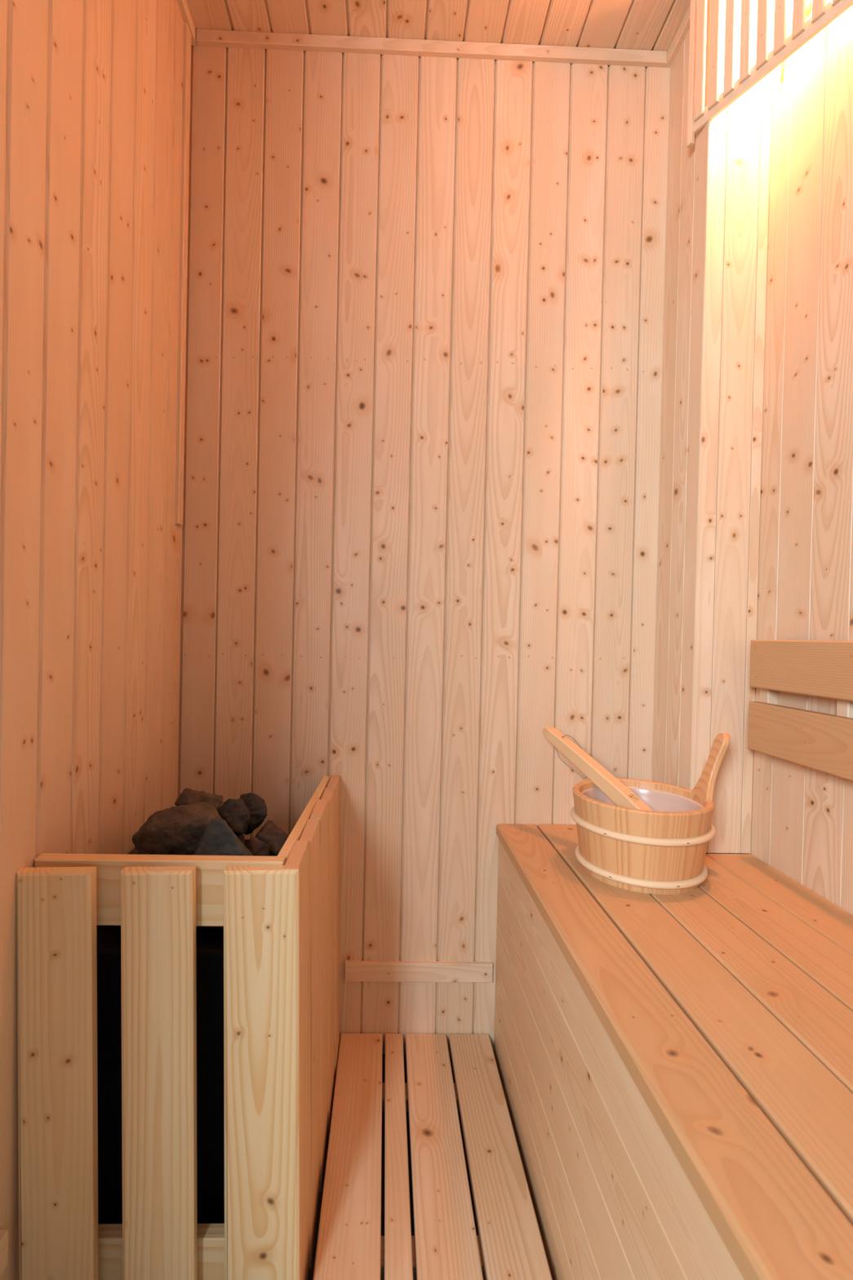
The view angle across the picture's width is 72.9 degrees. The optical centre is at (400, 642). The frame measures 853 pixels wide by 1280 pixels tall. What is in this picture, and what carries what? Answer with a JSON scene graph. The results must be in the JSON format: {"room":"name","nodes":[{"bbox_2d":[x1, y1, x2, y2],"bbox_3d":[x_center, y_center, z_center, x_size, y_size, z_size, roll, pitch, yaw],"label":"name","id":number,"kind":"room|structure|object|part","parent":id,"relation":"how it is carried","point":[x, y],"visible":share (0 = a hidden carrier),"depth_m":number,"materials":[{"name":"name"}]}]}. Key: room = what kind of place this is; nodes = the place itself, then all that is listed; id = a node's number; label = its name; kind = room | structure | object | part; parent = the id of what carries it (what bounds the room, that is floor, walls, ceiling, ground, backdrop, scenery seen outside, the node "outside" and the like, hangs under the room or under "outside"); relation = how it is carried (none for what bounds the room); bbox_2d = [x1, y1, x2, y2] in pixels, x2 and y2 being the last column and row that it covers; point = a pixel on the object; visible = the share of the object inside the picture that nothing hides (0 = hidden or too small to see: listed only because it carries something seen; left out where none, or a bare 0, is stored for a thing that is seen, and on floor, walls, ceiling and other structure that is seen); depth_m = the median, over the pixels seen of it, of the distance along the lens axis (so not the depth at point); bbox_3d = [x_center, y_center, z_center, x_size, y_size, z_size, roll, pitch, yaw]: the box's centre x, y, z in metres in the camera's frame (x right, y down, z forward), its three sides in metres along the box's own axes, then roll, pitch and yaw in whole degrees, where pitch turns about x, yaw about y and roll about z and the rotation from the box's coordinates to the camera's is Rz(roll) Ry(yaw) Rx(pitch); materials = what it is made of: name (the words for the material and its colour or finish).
{"room":"spa","nodes":[
{"label":"spa","id":0,"kind":"room"},
{"bbox_2d":[0,0,183,1279],"bbox_3d":[-0.436,-0.187,0.504,0.030,2.058,1.337,1,1,-1],"label":"wall","id":1,"kind":"structure","parent":0,"point":[91,91],"depth_m":0.77,"materials":[{"name":"brown wood"}]},
{"bbox_2d":[0,1229,8,1275],"bbox_3d":[-0.428,0.671,0.247,0.010,0.038,0.779,1,1,-1],"label":"baseboard","id":2,"kind":"structure","parent":1,"relation":"attached to","point":[3,1233],"depth_m":0.63,"materials":[{"name":"brown wood"}]},
{"bbox_2d":[174,22,191,525],"bbox_3d":[-0.422,-0.709,1.122,0.007,0.959,0.024,1,1,-1],"label":"trim","id":3,"kind":"structure","parent":1,"relation":"attached to","point":[187,34],"depth_m":1.11,"materials":[{"name":"brown wood"}]},
{"bbox_2d":[176,0,196,45],"bbox_3d":[-0.394,-1.194,0.494,0.011,0.024,1.312,1,1,-1],"label":"trim","id":4,"kind":"structure","parent":1,"relation":"attached to","point":[183,5],"depth_m":1.10,"materials":[{"name":"brown wood"}]},
{"bbox_2d":[307,1053,478,1279],"bbox_3d":[0.096,0.863,0.528,1.139,0.020,1.373,1,1,-1],"label":"floor","id":5,"kind":"structure","parent":0,"point":[311,1271],"depth_m":0.90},
{"bbox_2d":[16,775,339,1279],"bbox_3d":[-0.279,0.549,0.913,0.337,0.584,0.513,1,1,-1],"label":"guard","id":6,"kind":"object","parent":5,"relation":"on","point":[279,915],"visible":0.98,"depth_m":0.67,"materials":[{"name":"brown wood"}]},
{"bbox_3d":[-0.287,0.299,0.696,0.295,0.078,0.018,1,1,-1],"label":"rail","id":7,"kind":"part","parent":6,"relation":"part of","materials":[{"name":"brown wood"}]},
{"bbox_3d":[-0.286,0.754,0.701,0.295,0.078,0.018,1,1,-1],"label":"rail","id":8,"kind":"part","parent":6,"relation":"part of","materials":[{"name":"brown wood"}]},
{"bbox_3d":[-0.147,0.296,0.940,0.015,0.066,0.460,1,1,0],"label":"rail","id":9,"kind":"part","parent":6,"relation":"part of","materials":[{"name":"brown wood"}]},
{"bbox_3d":[-0.130,0.554,0.926,0.032,0.582,0.494,1,1,0],"label":"panel","id":10,"kind":"part","parent":6,"relation":"part of","materials":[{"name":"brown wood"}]},
{"bbox_2d":[96,792,288,1223],"bbox_3d":[-0.297,0.541,0.921,0.276,0.599,0.355,1,1,-1],"label":"heater","id":11,"kind":"object","parent":5,"relation":"on","point":[209,940],"depth_m":0.75,"materials":[{"name":"black metal"}]},
{"bbox_3d":[-0.297,0.586,0.922,0.273,0.380,0.355,1,1,-1],"label":"casing","id":12,"kind":"part","parent":11,"relation":"part of","materials":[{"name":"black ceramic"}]},
{"bbox_3d":[-0.329,0.287,0.870,0.139,0.092,0.083,1,1,-14],"label":"heater stone","id":13,"kind":"part","parent":11,"relation":"part of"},
{"bbox_2d":[110,839,248,930],"bbox_3d":[-0.309,0.366,0.874,0.244,0.060,0.220,1,1,-1],"label":"tray","id":14,"kind":"object","parent":11,"relation":"on","point":[135,851],"depth_m":0.79,"materials":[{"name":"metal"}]},
{"bbox_2d":[174,787,222,809],"bbox_3d":[-0.332,0.268,0.952,0.064,0.054,0.063,1,1,21],"label":"stone","id":15,"kind":"object","parent":11,"relation":"on","point":[188,796],"visible":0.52,"depth_m":0.94,"materials":[{"name":"stone"}]},
{"bbox_3d":[-0.243,0.310,0.821,0.132,0.124,0.042,1,1,-4],"label":"heater stone","id":16,"kind":"part","parent":11,"relation":"part of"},
{"bbox_3d":[-0.267,0.283,0.926,0.052,0.068,0.037,1,1,-16],"label":"heater stone","id":17,"kind":"part","parent":11,"relation":"part of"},
{"bbox_3d":[-0.292,0.331,0.934,0.078,0.072,0.037,1,1,-9],"label":"heater stone","id":18,"kind":"part","parent":11,"relation":"part of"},
{"bbox_3d":[-0.257,0.292,0.984,0.055,0.076,0.045,1,1,-22],"label":"heater stone","id":19,"kind":"part","parent":11,"relation":"part of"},
{"bbox_3d":[-0.219,0.327,0.880,0.041,0.060,0.041,2,1,28],"label":"heater stone","id":20,"kind":"part","parent":11,"relation":"part of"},
{"bbox_3d":[-0.207,0.321,0.927,0.053,0.062,0.054,1,1,-42],"label":"heater stone","id":21,"kind":"part","parent":11,"relation":"part of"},
{"bbox_2d":[312,1033,552,1279],"bbox_3d":[0.046,0.830,0.528,0.304,0.045,1.306,1,1,-1],"label":"duckboard","id":22,"kind":"object","parent":5,"relation":"on","point":[446,1244],"visible":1,"depth_m":0.88,"materials":[{"name":"brown wood"}]},
{"bbox_2d":[493,823,852,1279],"bbox_3d":[0.424,0.621,0.535,0.432,0.478,1.308,1,1,-1],"label":"bench","id":23,"kind":"object","parent":5,"relation":"on","point":[676,1071],"visible":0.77,"depth_m":0.61,"materials":[{"name":"brown wood"}]},
{"bbox_3d":[0.220,0.628,0.530,0.013,0.456,1.308,1,1,-1],"label":"panel","id":24,"kind":"part","parent":23,"relation":"part of","materials":[{"name":"brown wood"}]},
{"bbox_2d":[570,733,730,894],"bbox_3d":[0.396,0.262,0.952,0.220,0.230,0.220,2,1,44],"label":"wooden bucket","id":25,"kind":"object","parent":23,"relation":"on","point":[662,851],"visible":0.98,"depth_m":0.88,"materials":[{"name":"brown wood"}]},
{"bbox_2d":[542,725,653,811],"bbox_3d":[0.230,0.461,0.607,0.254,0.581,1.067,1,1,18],"label":"ladle","id":26,"kind":"object","parent":25,"relation":"in","point":[615,789],"visible":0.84,"depth_m":1.03,"materials":[{"name":"brown wood"}]},
{"bbox_3d":[0.330,0.213,1.084,0.075,0.071,0.065,1,1,9],"label":"cord","id":27,"kind":"part","parent":26,"relation":"part of","materials":[{"name":"fabric"}]},
{"bbox_2d":[177,44,670,1054],"bbox_3d":[0.102,-0.183,1.189,1.103,2.058,0.030,1,1,-1],"label":"wall","id":28,"kind":"structure","parent":0,"point":[425,295],"depth_m":1.17,"materials":[{"name":"brown wood"}]},
{"bbox_2d":[344,960,493,982],"bbox_3d":[0.038,0.672,1.176,0.301,0.038,0.010,1,1,-1],"label":"wooden board","id":29,"kind":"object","parent":28,"relation":"attached to","point":[355,971],"depth_m":1.17,"materials":[{"name":"brown wood"}]},
{"bbox_2d":[195,28,666,67],"bbox_3d":[0.068,-1.190,1.156,0.942,0.024,0.011,1,1,-1],"label":"trim","id":30,"kind":"structure","parent":28,"relation":"attached to","point":[205,37],"depth_m":1.15,"materials":[{"name":"brown wood"}]},
{"bbox_2d":[186,0,690,52],"bbox_3d":[0.141,-1.209,0.507,1.103,0.030,1.313,1,1,-1],"label":"ceiling","id":31,"kind":"structure","parent":0,"point":[630,24],"depth_m":1.11,"materials":[{"name":"brown wood"}]},
{"bbox_2d":[651,0,773,853],"bbox_3d":[0.597,-0.410,1.113,0.125,1.580,0.165,1,1,-1],"label":"wall","id":32,"kind":"structure","parent":0,"point":[717,187],"depth_m":1.03,"materials":[{"name":"brown wood"}]},
{"bbox_2d":[665,4,690,67],"bbox_3d":[0.546,-1.180,1.097,0.011,0.024,0.153,1,1,-1],"label":"trim","id":33,"kind":"structure","parent":32,"relation":"attached to","point":[684,27],"depth_m":1.12,"materials":[{"name":"brown wood"}]},
{"bbox_2d":[706,0,852,915],"bbox_3d":[0.673,-0.164,0.531,0.030,2.058,1.337,1,1,-1],"label":"wall","id":34,"kind":"structure","parent":0,"point":[802,827],"depth_m":0.92,"materials":[{"name":"brown wood"}]},
{"bbox_2d":[686,0,852,147],"bbox_3d":[0.600,-1.046,0.929,0.012,0.282,0.292,1,1,-28],"label":"lampshade","id":35,"kind":"object","parent":34,"relation":"attached to","point":[823,14],"visible":1,"depth_m":0.98,"materials":[{"name":"brown wood"}]},
{"bbox_2d":[773,0,812,82],"bbox_3d":[0.638,-1.032,0.949,0.055,0.128,0.100,1,1,-1],"label":"wall lamp","id":36,"kind":"object","parent":34,"relation":"attached to","point":[809,2],"visible":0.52,"depth_m":0.94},
{"bbox_3d":[0.632,-1.060,0.934,0.042,0.058,0.058,1,1,-1],"label":"glass globe","id":37,"kind":"part","parent":36,"relation":"part of"},
{"bbox_2d":[747,640,852,781],"bbox_3d":[0.636,0.097,0.452,0.035,0.190,1.102,1,1,-1],"label":"backrest","id":38,"kind":"object","parent":34,"relation":"attached to","point":[823,742],"visible":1,"depth_m":0.87,"materials":[{"name":"brown wood"}]}
]}

